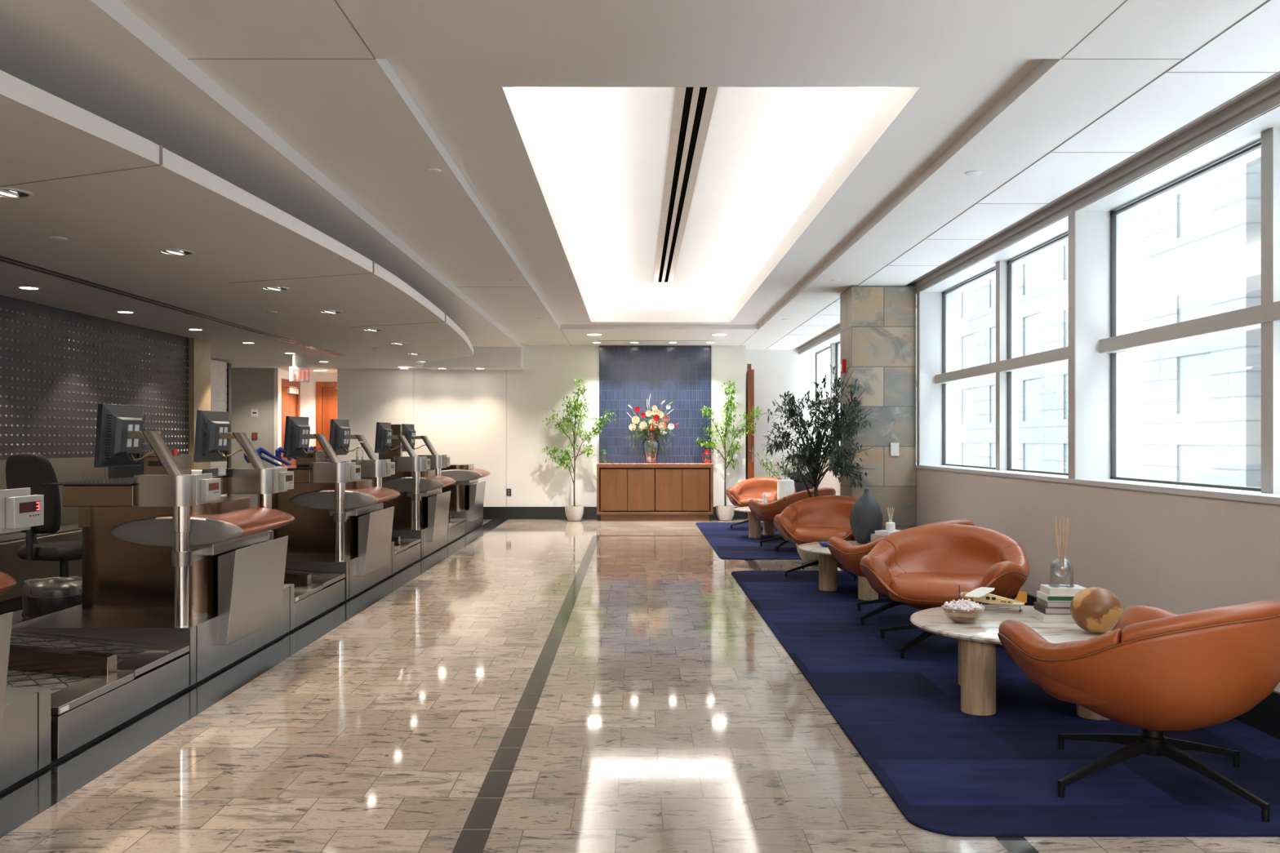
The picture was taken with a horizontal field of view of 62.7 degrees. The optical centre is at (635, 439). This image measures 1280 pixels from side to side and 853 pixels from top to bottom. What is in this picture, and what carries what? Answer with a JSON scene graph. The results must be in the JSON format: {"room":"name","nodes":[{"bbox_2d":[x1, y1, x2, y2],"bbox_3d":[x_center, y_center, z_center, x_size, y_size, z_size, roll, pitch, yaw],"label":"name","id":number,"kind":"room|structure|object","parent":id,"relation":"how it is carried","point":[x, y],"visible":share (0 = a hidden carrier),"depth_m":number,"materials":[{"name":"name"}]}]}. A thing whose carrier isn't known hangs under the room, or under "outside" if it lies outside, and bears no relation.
{"room":"airport check-in area","nodes":[
{"label":"airport check-in area","id":0,"kind":"room"},
{"bbox_2d":[0,294,189,535],"bbox_3d":[-5.081,0.065,2.420,0.230,2.430,18.640,0,0,0],"label":"wall","id":1,"kind":"structure","parent":0,"point":[57,365],"depth_m":9.35,"materials":[{"name":"grey metal"}]},
{"bbox_2d":[188,337,210,470],"bbox_3d":[-5.066,0.065,11.970,0.260,2.430,0.460,0,0,0],"label":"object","id":2,"kind":"structure","parent":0,"point":[199,350],"depth_m":11.85,"materials":[{"name":"paint"}]},
{"bbox_2d":[0,69,473,373],"bbox_3d":[-4.568,-1.276,5.593,5.541,0.315,25.308,0,0,2],"label":"ceiling","id":3,"kind":"structure","parent":0,"point":[85,171],"depth_m":6.60,"materials":[{"name":"paint"}]},
{"bbox_2d":[0,186,34,198],"bbox_3d":[-2.844,-1.117,4.760,0.206,0.035,0.206,0,0,0],"label":"recessed light","id":4,"kind":"object","parent":3,"relation":"in","point":[10,193],"visible":1,"depth_m":4.75,"materials":[{"name":"white metal"}]},
{"bbox_2d":[157,248,195,255],"bbox_3d":[-2.735,-1.117,6.260,0.206,0.035,0.206,0,0,0],"label":"recessed light","id":5,"kind":"object","parent":3,"relation":"in","point":[169,251],"visible":0.99,"depth_m":6.24,"materials":[{"name":"silver metal"}]},
{"bbox_2d":[260,285,289,290],"bbox_3d":[-2.664,-1.117,7.760,0.206,0.035,0.206,0,0,0],"label":"recessed light","id":6,"kind":"object","parent":3,"relation":"in","point":[266,287],"visible":0.99,"depth_m":7.74,"materials":[{"name":"silver metal"}]},
{"bbox_2d":[288,353,309,382],"bbox_3d":[-4.478,-0.954,13.999,0.055,0.368,0.300,0,0,32],"label":"exit sign","id":7,"kind":"object","parent":3,"relation":"hanging from","point":[298,372],"visible":1,"depth_m":13.96,"materials":[{"name":"white plastic"}]},
{"bbox_2d":[231,368,281,506],"bbox_3d":[-6.150,0.065,16.817,0.900,2.430,0.165,0,0,0],"label":"wall","id":8,"kind":"structure","parent":0,"point":[260,389],"depth_m":16.75,"materials":[{"name":"paint"}]},
{"bbox_2d":[422,346,524,369],"bbox_3d":[-2.538,-1.276,16.580,1.523,0.312,0.660,0,0,0],"label":"bulkhead","id":9,"kind":"object","parent":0,"point":[486,357],"visible":0.79,"depth_m":16.25,"materials":[{"name":"paint"}]},
{"bbox_2d":[281,345,815,515],"bbox_3d":[-1.400,-0.370,17.523,9.000,3.300,1.254,0,0,0],"label":"wall","id":10,"kind":"structure","parent":0,"point":[491,420],"depth_m":16.90,"materials":[{"name":"paint"}]},
{"bbox_2d":[281,378,300,466],"bbox_3d":[-5.751,0.145,17.450,0.119,2.270,0.980,0,0,0],"label":"door","id":11,"kind":"structure","parent":10,"relation":"in","point":[291,393],"depth_m":17.43,"materials":[{"name":"brown wood"}]},
{"bbox_2d":[315,381,337,461],"bbox_3d":[-4.965,0.145,17.961,0.990,2.270,0.119,0,0,0],"label":"door","id":12,"kind":"structure","parent":10,"relation":"in","point":[326,391],"depth_m":17.97,"materials":[{"name":"brown wood"}]},
{"bbox_2d":[483,506,746,519],"bbox_3d":[-1.016,1.180,17.258,7.529,0.200,0.805,0,0,0],"label":"baseboard","id":13,"kind":"structure","parent":10,"relation":"attached to","point":[489,513],"depth_m":16.86,"materials":[{"name":"black"}]},
{"bbox_2d":[599,345,711,463],"bbox_3d":[0.315,-0.116,16.887,1.800,2.792,0.025,0,0,0],"label":"tile panel","id":14,"kind":"object","parent":10,"relation":"attached to","point":[680,375],"visible":0.64,"depth_m":16.88,"materials":[{"name":"blue tile"}]},
{"bbox_2d":[746,364,754,519],"bbox_3d":[1.857,0.030,17.288,0.105,2.500,0.724,0,0,0],"label":"door","id":15,"kind":"structure","parent":10,"relation":"in","point":[750,373],"depth_m":16.93,"materials":[{"name":"brown wood"}]},
{"bbox_2d":[0,0,1269,350],"bbox_3d":[-2.410,-1.757,5.600,9.180,0.648,25.200,0,0,0],"label":"ceiling","id":16,"kind":"structure","parent":0,"point":[842,135],"depth_m":5.21,"materials":[{"name":"paint"}]},
{"bbox_2d":[597,340,715,341],"bbox_3d":[0.315,-1.509,16.035,1.790,0.006,0.030,0,0,0],"label":"track","id":17,"kind":"object","parent":16,"relation":"attached to","point":[597,340],"visible":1,"depth_m":16.02,"materials":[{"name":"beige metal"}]},
{"bbox_2d":[653,87,718,282],"bbox_3d":[0.343,-1.978,8.750,0.240,0.006,8.900,0,0,0],"label":"ceiling vent","id":18,"kind":"object","parent":16,"relation":"in","point":[693,107],"visible":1,"depth_m":7.60,"materials":[{"name":"metal"}]},
{"bbox_2d":[0,515,1279,852],"bbox_3d":[-1.900,1.280,5.600,10.200,0.001,25.200,0,0,0],"label":"floor","id":19,"kind":"structure","parent":0,"point":[517,686],"depth_m":4.52,"materials":[{"name":"stone"}]},
{"bbox_2d":[0,488,50,791],"bbox_3d":[-2.666,0.731,3.260,1.168,1.098,1.690,0,0,0],"label":"countertop","id":20,"kind":"structure","parent":19,"relation":"on","point":[24,712],"depth_m":3.88,"materials":[{"name":"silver metal"}]},
{"bbox_2d":[0,571,16,595],"bbox_3d":[-2.438,0.490,3.140,0.704,0.160,0.960,0,0,0],"label":"shelf","id":21,"kind":"object","parent":20,"relation":"attached to","point":[7,583],"depth_m":3.53,"materials":[{"name":"orange leather"}]},
{"bbox_2d":[0,524,81,613],"bbox_3d":[-4.790,1.012,6.800,0.340,0.535,9.600,0,0,0],"label":"desk","id":22,"kind":"object","parent":19,"relation":"on","point":[21,570],"visible":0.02,"depth_m":8.01,"materials":[{"name":"metal"}]},
{"bbox_2d":[5,453,81,622],"bbox_3d":[-4.092,0.686,7.471,0.680,1.188,0.588,0,0,22],"label":"office chair","id":23,"kind":"object","parent":19,"relation":"on","point":[23,470],"visible":0.57,"depth_m":7.23,"materials":[{"name":"black fabric"}]},
{"bbox_2d":[21,576,81,619],"bbox_3d":[-3.562,1.067,6.448,0.368,0.426,0.365,0,0,0],"label":"waste bin","id":24,"kind":"object","parent":19,"relation":"on","point":[37,604],"visible":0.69,"depth_m":6.37,"materials":[{"name":"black metal"}]},
{"bbox_2d":[6,631,189,761],"bbox_3d":[-2.951,1.074,4.770,1.338,0.412,1.220,0,0,0],"label":"scale","id":25,"kind":"object","parent":19,"relation":"on","point":[97,686],"visible":0.85,"depth_m":4.72,"materials":[{"name":"metal"}]},
{"bbox_2d":[107,453,145,479],"bbox_3d":[-4.029,0.686,8.761,0.588,1.188,0.680,0,0,20],"label":"printer","id":26,"kind":"object","parent":19,"relation":"on","point":[126,471],"visible":0.07,"depth_m":8.74,"materials":[{"name":"black plastic"}]},
{"bbox_2d":[11,466,295,688],"bbox_3d":[-2.666,0.731,6.185,1.168,1.098,1.690,0,0,0],"label":"countertop","id":27,"kind":"structure","parent":19,"relation":"on","point":[166,559],"depth_m":5.72,"materials":[{"name":"metal"}]},
{"bbox_2d":[93,403,184,475],"bbox_3d":[-2.572,-0.002,5.601,0.443,0.369,0.383,0,0,0],"label":"monitor","id":28,"kind":"object","parent":27,"relation":"on","point":[120,434],"visible":1,"depth_m":5.48,"materials":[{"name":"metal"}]},
{"bbox_2d":[143,449,191,474],"bbox_3d":[-2.760,0.141,6.199,0.180,0.166,0.223,0,0,4],"label":"printer","id":29,"kind":"object","parent":27,"relation":"on","point":[152,464],"visible":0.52,"depth_m":6.10,"materials":[{"name":"grey plastic"}]},
{"bbox_2d":[191,468,217,475],"bbox_3d":[-2.800,0.204,6.620,0.240,0.040,0.300,0,0,-5],"label":"document tray","id":30,"kind":"object","parent":27,"relation":"on","point":[214,471],"visible":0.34,"depth_m":6.58,"materials":[{"name":"black plastic"}]},
{"bbox_2d":[155,506,295,539],"bbox_3d":[-2.438,0.490,6.065,0.704,0.160,0.960,0,0,0],"label":"shelf","id":31,"kind":"object","parent":27,"relation":"attached to","point":[253,522],"depth_m":5.91,"materials":[{"name":"brown stone"}]},
{"bbox_2d":[193,409,266,468],"bbox_3d":[-2.572,-0.002,6.822,0.443,0.369,0.383,0,0,0],"label":"monitor","id":32,"kind":"object","parent":27,"relation":"on","point":[213,435],"visible":1,"depth_m":6.70,"materials":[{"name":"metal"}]},
{"bbox_2d":[210,359,231,496],"bbox_3d":[-5.890,0.087,14.700,0.120,2.385,0.900,0,0,0],"label":"column","id":33,"kind":"structure","parent":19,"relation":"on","point":[220,371],"depth_m":14.85,"materials":[{"name":"beige paint"}]},
{"bbox_2d":[244,446,296,466],"bbox_3d":[-4.220,0.682,12.089,0.719,1.195,0.560,0,0,-5],"label":"luggage cart","id":34,"kind":"object","parent":19,"relation":"on","point":[260,451],"visible":0.22,"depth_m":12.29,"materials":[{"name":"metal"}]},
{"bbox_2d":[275,446,328,462],"bbox_3d":[-4.140,0.682,12.889,0.719,1.195,0.560,0,0,-5],"label":"luggage cart","id":35,"kind":"object","parent":19,"relation":"on","point":[278,451],"visible":0.12,"depth_m":12.62,"materials":[{"name":"blue plastic"}]},
{"bbox_2d":[284,569,345,628],"bbox_3d":[-2.951,1.074,7.650,1.338,0.412,1.220,0,0,0],"label":"conveyor","id":36,"kind":"object","parent":19,"relation":"on","point":[314,593],"visible":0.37,"depth_m":7.60,"materials":[{"name":"metal"}]},
{"bbox_2d":[266,458,400,600],"bbox_3d":[-2.666,0.731,9.095,1.168,1.098,1.690,0,0,0],"label":"countertop","id":37,"kind":"structure","parent":19,"relation":"on","point":[341,524],"depth_m":8.63,"materials":[{"name":"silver metal"}]},
{"bbox_2d":[296,446,325,466],"bbox_3d":[-2.780,0.141,8.998,0.180,0.166,0.223,0,0,4],"label":"printer","id":38,"kind":"object","parent":37,"relation":"on","point":[317,456],"visible":0.57,"depth_m":8.89,"materials":[{"name":"grey plastic"}]},
{"bbox_2d":[283,416,341,462],"bbox_3d":[-2.572,-0.002,8.511,0.443,0.369,0.383,0,0,0],"label":"monitor","id":39,"kind":"object","parent":37,"relation":"on","point":[297,429],"visible":1,"depth_m":8.38,"materials":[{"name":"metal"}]},
{"bbox_2d":[328,418,377,459],"bbox_3d":[-2.572,-0.002,9.732,0.443,0.369,0.383,0,0,0],"label":"monitor","id":40,"kind":"object","parent":37,"relation":"on","point":[340,438],"visible":0.95,"depth_m":9.60,"materials":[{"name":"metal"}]},
{"bbox_2d":[316,486,400,505],"bbox_3d":[-2.438,0.490,8.975,0.704,0.160,0.960,0,0,0],"label":"shelf","id":41,"kind":"object","parent":37,"relation":"attached to","point":[380,495],"depth_m":8.75,"materials":[{"name":"grey metal"}]},
{"bbox_2d":[355,441,363,464],"bbox_3d":[-2.484,0.120,9.450,0.059,0.208,0.059,0,0,45],"label":"sanitizer bottle","id":42,"kind":"object","parent":37,"relation":"on","point":[359,446],"visible":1,"depth_m":9.46,"materials":[{"name":"clear plastic"}]},
{"bbox_2d":[254,536,421,573],"bbox_3d":[-2.951,1.074,10.560,1.338,0.412,1.220,0,0,0],"label":"conveyor","id":43,"kind":"object","parent":19,"relation":"on","point":[406,551],"visible":0.25,"depth_m":10.52,"materials":[{"name":"metal"}]},
{"bbox_2d":[360,454,456,558],"bbox_3d":[-2.666,0.731,12.005,1.168,1.098,1.690,0,0,0],"label":"countertop","id":44,"kind":"structure","parent":19,"relation":"on","point":[421,509],"depth_m":11.54,"materials":[{"name":"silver metal"}]},
{"bbox_2d":[378,424,402,458],"bbox_3d":[-2.860,0.025,12.248,0.260,0.400,0.083,0,0,0],"label":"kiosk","id":45,"kind":"object","parent":44,"relation":"on","point":[397,429],"visible":0.39,"depth_m":12.21,"materials":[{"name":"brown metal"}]},
{"bbox_2d":[374,422,416,456],"bbox_3d":[-2.572,-0.002,11.421,0.443,0.369,0.383,0,0,0],"label":"monitor","id":46,"kind":"object","parent":44,"relation":"on","point":[384,437],"visible":1,"depth_m":11.29,"materials":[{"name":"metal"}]},
{"bbox_2d":[401,423,437,454],"bbox_3d":[-2.572,-0.002,12.642,0.443,0.369,0.383,0,0,0],"label":"monitor","id":47,"kind":"object","parent":44,"relation":"on","point":[408,430],"visible":0.83,"depth_m":12.52,"materials":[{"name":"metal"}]},
{"bbox_2d":[397,475,456,488],"bbox_3d":[-2.438,0.490,11.885,0.704,0.160,0.960,0,0,0],"label":"shelf","id":48,"kind":"object","parent":44,"relation":"attached to","point":[403,481],"depth_m":11.37,"materials":[{"name":"grey metal"}]},
{"bbox_2d":[448,515,465,542],"bbox_3d":[-2.951,1.074,13.470,1.338,0.412,1.220,0,0,0],"label":"conveyor","id":49,"kind":"object","parent":19,"relation":"on","point":[456,526],"visible":0.24,"depth_m":13.48,"materials":[{"name":"metal"}]},
{"bbox_2d":[430,463,490,533],"bbox_3d":[-2.666,0.815,14.920,1.168,0.930,1.640,0,0,0],"label":"countertop","id":50,"kind":"structure","parent":19,"relation":"on","point":[467,497],"depth_m":14.45,"materials":[{"name":"metal"}]},
{"bbox_2d":[449,468,490,479],"bbox_3d":[-2.438,0.490,14.775,0.704,0.160,0.960,0,0,0],"label":"shelf","id":51,"kind":"object","parent":50,"relation":"attached to","point":[455,473],"depth_m":14.26,"materials":[{"name":"brown stone"}]},
{"bbox_2d":[540,374,615,521],"bbox_3d":[-0.897,0.124,16.582,1.206,2.312,0.535,0,0,0],"label":"potted tree","id":52,"kind":"object","parent":19,"relation":"on","point":[574,513],"visible":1,"depth_m":16.54,"materials":[{"name":"green plant"}]},
{"bbox_2d":[596,463,713,520],"bbox_3d":[0.303,0.833,16.645,1.824,0.895,0.400,0,0,0],"label":"sideboard","id":53,"kind":"object","parent":19,"relation":"on","point":[624,492],"visible":0.99,"depth_m":16.47,"materials":[{"name":"brown wood"}]},
{"bbox_2d":[597,462,712,464],"bbox_3d":[0.303,0.379,16.598,1.800,0.010,0.314,0,0,0],"label":"table runner","id":54,"kind":"object","parent":53,"relation":"on","point":[633,463],"visible":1,"depth_m":16.45,"materials":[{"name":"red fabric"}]},
{"bbox_2d":[642,433,659,462],"bbox_3d":[0.243,0.136,16.630,0.274,0.470,0.274,0,0,0],"label":"glass vase","id":55,"kind":"object","parent":54,"relation":"on","point":[645,439],"visible":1,"depth_m":16.58,"materials":[{"name":"clear glass"}]},
{"bbox_2d":[622,394,679,456],"bbox_3d":[0.244,-0.226,16.616,0.977,0.994,0.514,0,0,0],"label":"bouquet","id":56,"kind":"object","parent":55,"relation":"in","point":[656,414],"visible":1,"depth_m":16.54,"materials":[{"name":"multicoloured plant"}]},
{"bbox_2d":[696,378,762,520],"bbox_3d":[1.469,0.166,16.595,1.102,2.228,0.437,0,0,0],"label":"potted tree","id":57,"kind":"object","parent":19,"relation":"on","point":[724,513],"visible":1,"depth_m":16.57,"materials":[{"name":"green plant"}]},
{"bbox_2d":[695,522,801,559],"bbox_3d":[1.816,1.274,13.650,1.812,0.012,4.900,0,0,0],"label":"rug","id":58,"kind":"object","parent":19,"relation":"on","point":[735,543],"visible":0.41,"depth_m":12.74,"materials":[{"name":"blue carpet"}]},
{"bbox_2d":[733,506,774,538],"bbox_3d":[1.820,1.083,13.620,1.090,0.371,1.090,0,0,20],"label":"coffee table","id":59,"kind":"object","parent":58,"relation":"on","point":[754,524],"visible":0.42,"depth_m":13.49,"materials":[{"name":"brown wood"}]},
{"bbox_2d":[777,477,794,499],"bbox_3d":[1.960,0.697,13.720,0.220,0.400,0.220,0,0,0],"label":"vase","id":60,"kind":"object","parent":59,"relation":"on","point":[784,486],"visible":0.65,"depth_m":13.63,"materials":[{"name":"white ceramic"}]},
{"bbox_2d":[750,448,800,479],"bbox_3d":[1.843,0.347,13.721,0.686,0.482,0.507,0,0,-12],"label":"greenery","id":61,"kind":"object","parent":60,"relation":"in","point":[766,467],"visible":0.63,"depth_m":13.69,"materials":[{"name":"green plant"}]},
{"bbox_2d":[725,476,795,528],"bbox_3d":[1.801,0.905,15.000,0.998,0.726,0.946,0,0,20],"label":"lounge chair","id":62,"kind":"object","parent":58,"relation":"on","point":[740,494],"visible":0.55,"depth_m":15.25,"materials":[{"name":"orange leather"}]},
{"bbox_2d":[737,497,773,506],"bbox_3d":[1.767,0.886,14.910,0.637,0.147,0.732,0,0,20],"label":"seat cushion","id":63,"kind":"object","parent":62,"relation":"on","point":[741,501],"depth_m":14.65,"materials":[{"name":"leather"}]},
{"bbox_2d":[748,487,835,551],"bbox_3d":[1.860,0.905,12.249,0.998,0.726,0.946,0,0,-44],"label":"lounge chair","id":64,"kind":"object","parent":58,"relation":"on","point":[766,513],"visible":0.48,"depth_m":11.92,"materials":[{"name":"orange leather"}]},
{"bbox_2d":[788,471,813,493],"bbox_3d":[2.500,0.872,15.900,0.390,0.792,0.390,0,0,0],"label":"planter","id":65,"kind":"object","parent":58,"relation":"on","point":[799,486],"visible":0.22,"depth_m":15.73,"materials":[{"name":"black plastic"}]},
{"bbox_2d":[760,364,874,565],"bbox_3d":[1.973,0.273,10.410,1.080,2.013,1.560,0,0,-41],"label":"tree","id":66,"kind":"object","parent":19,"relation":"on","point":[813,451],"visible":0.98,"depth_m":10.39,"materials":[{"name":"green plant"}]},
{"bbox_2d":[840,285,915,530],"bbox_3d":[2.430,-0.113,10.570,0.630,2.785,0.580,0,0,0],"label":"column","id":67,"kind":"structure","parent":19,"relation":"on","point":[877,323],"depth_m":10.28,"materials":[{"name":"stone"}]},
{"bbox_2d":[889,442,898,456],"bbox_3d":[2.530,0.096,10.264,0.082,0.130,0.033,0,0,0],"label":"thermostat","id":68,"kind":"object","parent":67,"relation":"attached to","point":[894,446],"visible":1,"depth_m":10.25,"materials":[{"name":"white plastic"}]},
{"bbox_2d":[731,570,1279,836],"bbox_3d":[1.816,1.274,6.770,1.812,0.012,6.780,0,0,0],"label":"rug","id":69,"kind":"object","parent":19,"relation":"on","point":[948,771],"visible":0.64,"depth_m":4.34,"materials":[{"name":"blue carpet"}]},
{"bbox_2d":[773,495,857,581],"bbox_3d":[1.801,0.905,9.840,0.998,0.726,0.946,0,0,21],"label":"lounge chair","id":70,"kind":"object","parent":69,"relation":"on","point":[817,518],"visible":0.62,"depth_m":10.06,"materials":[{"name":"orange leather"}]},
{"bbox_2d":[791,526,851,544],"bbox_3d":[1.766,0.886,9.750,0.637,0.147,0.732,0,0,21],"label":"seat cushion","id":71,"kind":"object","parent":70,"relation":"on","point":[799,535],"depth_m":9.46,"materials":[{"name":"leather"}]},
{"bbox_2d":[797,541,878,600],"bbox_3d":[1.905,1.083,8.770,1.090,0.371,1.090,0,0,-40],"label":"coffee table","id":72,"kind":"object","parent":69,"relation":"on","point":[828,566],"visible":0.44,"depth_m":8.77,"materials":[{"name":"brown wood"}]},
{"bbox_2d":[849,488,883,544],"bbox_3d":[1.990,0.661,9.060,0.282,0.470,0.282,0,0,0],"label":"vase","id":73,"kind":"object","parent":72,"relation":"on","point":[866,517],"visible":0.91,"depth_m":8.96,"materials":[{"name":"grey ceramic"}]},
{"bbox_3d":[2.130,0.880,8.860,0.270,0.034,0.210,0,0,-16],"label":"book","id":74,"kind":"object","parent":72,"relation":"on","visible":0},
{"bbox_2d":[871,533,885,541],"bbox_3d":[2.142,0.831,8.860,0.250,0.062,0.190,0,0,-20],"label":"book","id":75,"kind":"object","parent":74,"relation":"on","point":[873,536],"visible":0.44,"depth_m":8.84,"materials":[{"name":"white paper"}]},
{"bbox_2d":[875,529,900,535],"bbox_3d":[2.160,0.785,8.860,0.220,0.030,0.170,0,0,-26],"label":"book","id":76,"kind":"object","parent":75,"relation":"on","point":[884,532],"visible":0.62,"depth_m":8.81,"materials":[{"name":"paper"}]},
{"bbox_2d":[885,506,895,531],"bbox_3d":[2.150,0.670,8.860,0.076,0.198,0.076,0,0,0],"label":"diffuser","id":77,"kind":"object","parent":76,"relation":"on","point":[891,526],"visible":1,"depth_m":8.84,"materials":[{"name":"white ceramic"}]},
{"bbox_2d":[827,520,974,626],"bbox_3d":[1.909,0.905,7.419,0.998,0.726,0.946,0,0,-37],"label":"lounge chair","id":78,"kind":"object","parent":69,"relation":"on","point":[849,556],"visible":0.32,"depth_m":7.25,"materials":[{"name":"orange leather"}]},
{"bbox_2d":[859,524,1030,660],"bbox_3d":[1.876,0.905,6.380,0.998,0.726,0.946,0,0,25],"label":"lounge chair","id":79,"kind":"object","parent":69,"relation":"on","point":[922,567],"visible":0.91,"depth_m":6.46,"materials":[{"name":"orange leather"}]},
{"bbox_2d":[888,572,987,606],"bbox_3d":[1.834,0.886,6.293,0.637,0.147,0.732,0,0,25],"label":"seat cushion","id":80,"kind":"object","parent":79,"relation":"on","point":[913,588],"depth_m":6.04,"materials":[{"name":"leather"}]},
{"bbox_2d":[909,604,1111,720],"bbox_3d":[1.915,1.083,5.180,1.090,0.371,1.090,0,0,0],"label":"coffee table","id":81,"kind":"object","parent":69,"relation":"on","point":[978,639],"visible":0.46,"depth_m":4.87,"materials":[{"name":"beige stone"}]},
{"bbox_2d":[941,604,985,623],"bbox_3d":[1.610,0.859,5.160,0.208,0.076,0.208,0,0,0],"label":"candy bowl","id":82,"kind":"object","parent":81,"relation":"on","point":[963,616],"visible":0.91,"depth_m":5.09,"materials":[{"name":"wood"}]},
{"bbox_2d":[942,598,984,612],"bbox_3d":[1.611,0.810,5.150,0.198,0.057,0.194,0,0,0],"label":"sweets","id":83,"kind":"object","parent":82,"relation":"on","point":[962,604],"visible":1,"depth_m":5.11,"materials":[{"name":"white food"}]},
{"bbox_2d":[959,584,1026,612],"bbox_3d":[1.880,0.837,5.533,0.347,0.119,0.380,0,0,31],"label":"airplane","id":84,"kind":"object","parent":81,"relation":"on","point":[982,594],"visible":0.88,"depth_m":5.50,"materials":[{"name":"beige wood"}]},
{"bbox_2d":[1031,608,1075,622],"bbox_3d":[2.125,0.878,5.240,0.235,0.037,0.190,0,0,4],"label":"book","id":85,"kind":"object","parent":81,"relation":"on","point":[1039,615],"visible":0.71,"depth_m":5.15,"materials":[{"name":"paper"}]},
{"bbox_2d":[1033,602,1071,614],"bbox_3d":[2.129,0.843,5.240,0.225,0.033,0.180,0,0,4],"label":"book","id":86,"kind":"object","parent":85,"relation":"on","point":[1046,611],"visible":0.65,"depth_m":5.16,"materials":[{"name":"paper"}]},
{"bbox_2d":[1036,596,1071,608],"bbox_3d":[2.137,0.811,5.240,0.215,0.029,0.170,0,0,4],"label":"book","id":87,"kind":"object","parent":86,"relation":"on","point":[1048,604],"visible":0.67,"depth_m":5.16,"materials":[{"name":"paper"}]},
{"bbox_2d":[1036,591,1074,601],"bbox_3d":[2.131,0.782,5.240,0.205,0.028,0.165,0,0,4],"label":"book","id":88,"kind":"object","parent":87,"relation":"on","point":[1040,594],"visible":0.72,"depth_m":5.17,"materials":[{"name":"green paper"}]},
{"bbox_2d":[1040,584,1085,595],"bbox_3d":[2.137,0.751,5.240,0.185,0.034,0.155,0,0,4],"label":"book","id":89,"kind":"object","parent":88,"relation":"on","point":[1051,591],"visible":0.87,"depth_m":5.17,"materials":[{"name":"paper"}]},
{"bbox_2d":[1048,516,1074,587],"bbox_3d":[2.125,0.559,5.240,0.120,0.349,0.120,0,0,0],"label":"diffuser","id":90,"kind":"object","parent":89,"relation":"on","point":[1068,562],"visible":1,"depth_m":5.25,"materials":[{"name":"clear glass"}]},
{"bbox_2d":[1070,586,1122,633],"bbox_3d":[2.135,0.791,4.870,0.224,0.211,0.224,0,0,0],"label":"globe","id":91,"kind":"object","parent":81,"relation":"on","point":[1095,610],"visible":0.96,"depth_m":4.79,"materials":[{"name":"brown wood"}]},
{"bbox_2d":[997,600,1279,822],"bbox_3d":[1.919,0.905,3.899,0.998,0.726,0.946,0,0,-28],"label":"lounge chair","id":92,"kind":"object","parent":69,"relation":"on","point":[1157,670],"visible":1,"depth_m":3.55,"materials":[{"name":"orange leather"}]},
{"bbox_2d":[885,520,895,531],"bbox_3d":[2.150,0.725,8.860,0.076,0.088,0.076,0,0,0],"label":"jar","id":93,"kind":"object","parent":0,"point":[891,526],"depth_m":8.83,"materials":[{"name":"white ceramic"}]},
{"bbox_2d":[764,0,1279,350],"bbox_3d":[2.465,-1.734,5.350,0.569,0.456,24.700,0,0,0],"label":"ceiling","id":94,"kind":"structure","parent":0,"point":[1244,59],"depth_m":5.36,"materials":[{"name":"paint"}]},
{"bbox_2d":[797,77,1279,354],"bbox_3d":[2.938,-1.726,5.350,0.423,0.589,24.700,0,0,0],"label":"ceiling trim","id":95,"kind":"structure","parent":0,"point":[1266,98],"depth_m":5.88,"materials":[{"name":"beige metal"}]},
{"bbox_2d":[799,458,1279,692],"bbox_3d":[2.949,0.778,5.350,0.402,1.003,24.700,0,0,0],"label":"wall","id":96,"kind":"structure","parent":0,"point":[1179,554],"depth_m":5.85,"materials":[{"name":"beige paint"}]},
{"bbox_2d":[813,342,839,454],"bbox_3d":[2.949,-0.592,15.570,0.403,1.678,3.600,0,0,0],"label":"window","id":97,"kind":"structure","parent":96,"relation":"in","point":[830,355],"depth_m":16.27,"materials":[{"name":"white glass"}]},
{"bbox_2d":[915,291,942,465],"bbox_3d":[2.949,-0.592,11.970,0.403,1.678,3.600,0,0,0],"label":"window","id":98,"kind":"structure","parent":96,"relation":"in","point":[929,307],"depth_m":10.17,"materials":[{"name":"white glass"}]},
{"bbox_2d":[935,210,1111,479],"bbox_3d":[2.949,-0.592,8.370,0.403,1.678,3.600,0,0,0],"label":"window","id":99,"kind":"structure","parent":96,"relation":"in","point":[1025,379],"depth_m":7.80,"materials":[{"name":"white glass"}]},
{"bbox_2d":[821,456,1279,504],"bbox_3d":[2.943,0.262,5.350,0.413,0.030,24.700,0,0,0],"label":"sill","id":100,"kind":"structure","parent":96,"relation":"on","point":[1202,491],"depth_m":5.79,"materials":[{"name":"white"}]},
{"bbox_2d":[995,590,1279,739],"bbox_3d":[2.739,1.180,5.320,0.020,0.200,24.640,0,0,0],"label":"baseboard","id":101,"kind":"structure","parent":96,"relation":"attached to","point":[1264,717],"depth_m":4.55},
{"bbox_2d":[1099,127,1279,493],"bbox_3d":[2.949,-0.592,4.770,0.403,1.678,3.600,0,0,0],"label":"window","id":102,"kind":"structure","parent":96,"relation":"in","point":[1193,344],"depth_m":5.53,"materials":[{"name":"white glass"}]},
{"bbox_2d":[799,105,1279,355],"bbox_3d":[2.953,-1.439,5.350,0.395,0.024,24.700,0,0,0],"label":"soffit","id":103,"kind":"structure","parent":0,"point":[1249,133],"depth_m":5.96,"materials":[{"name":"white paint"}]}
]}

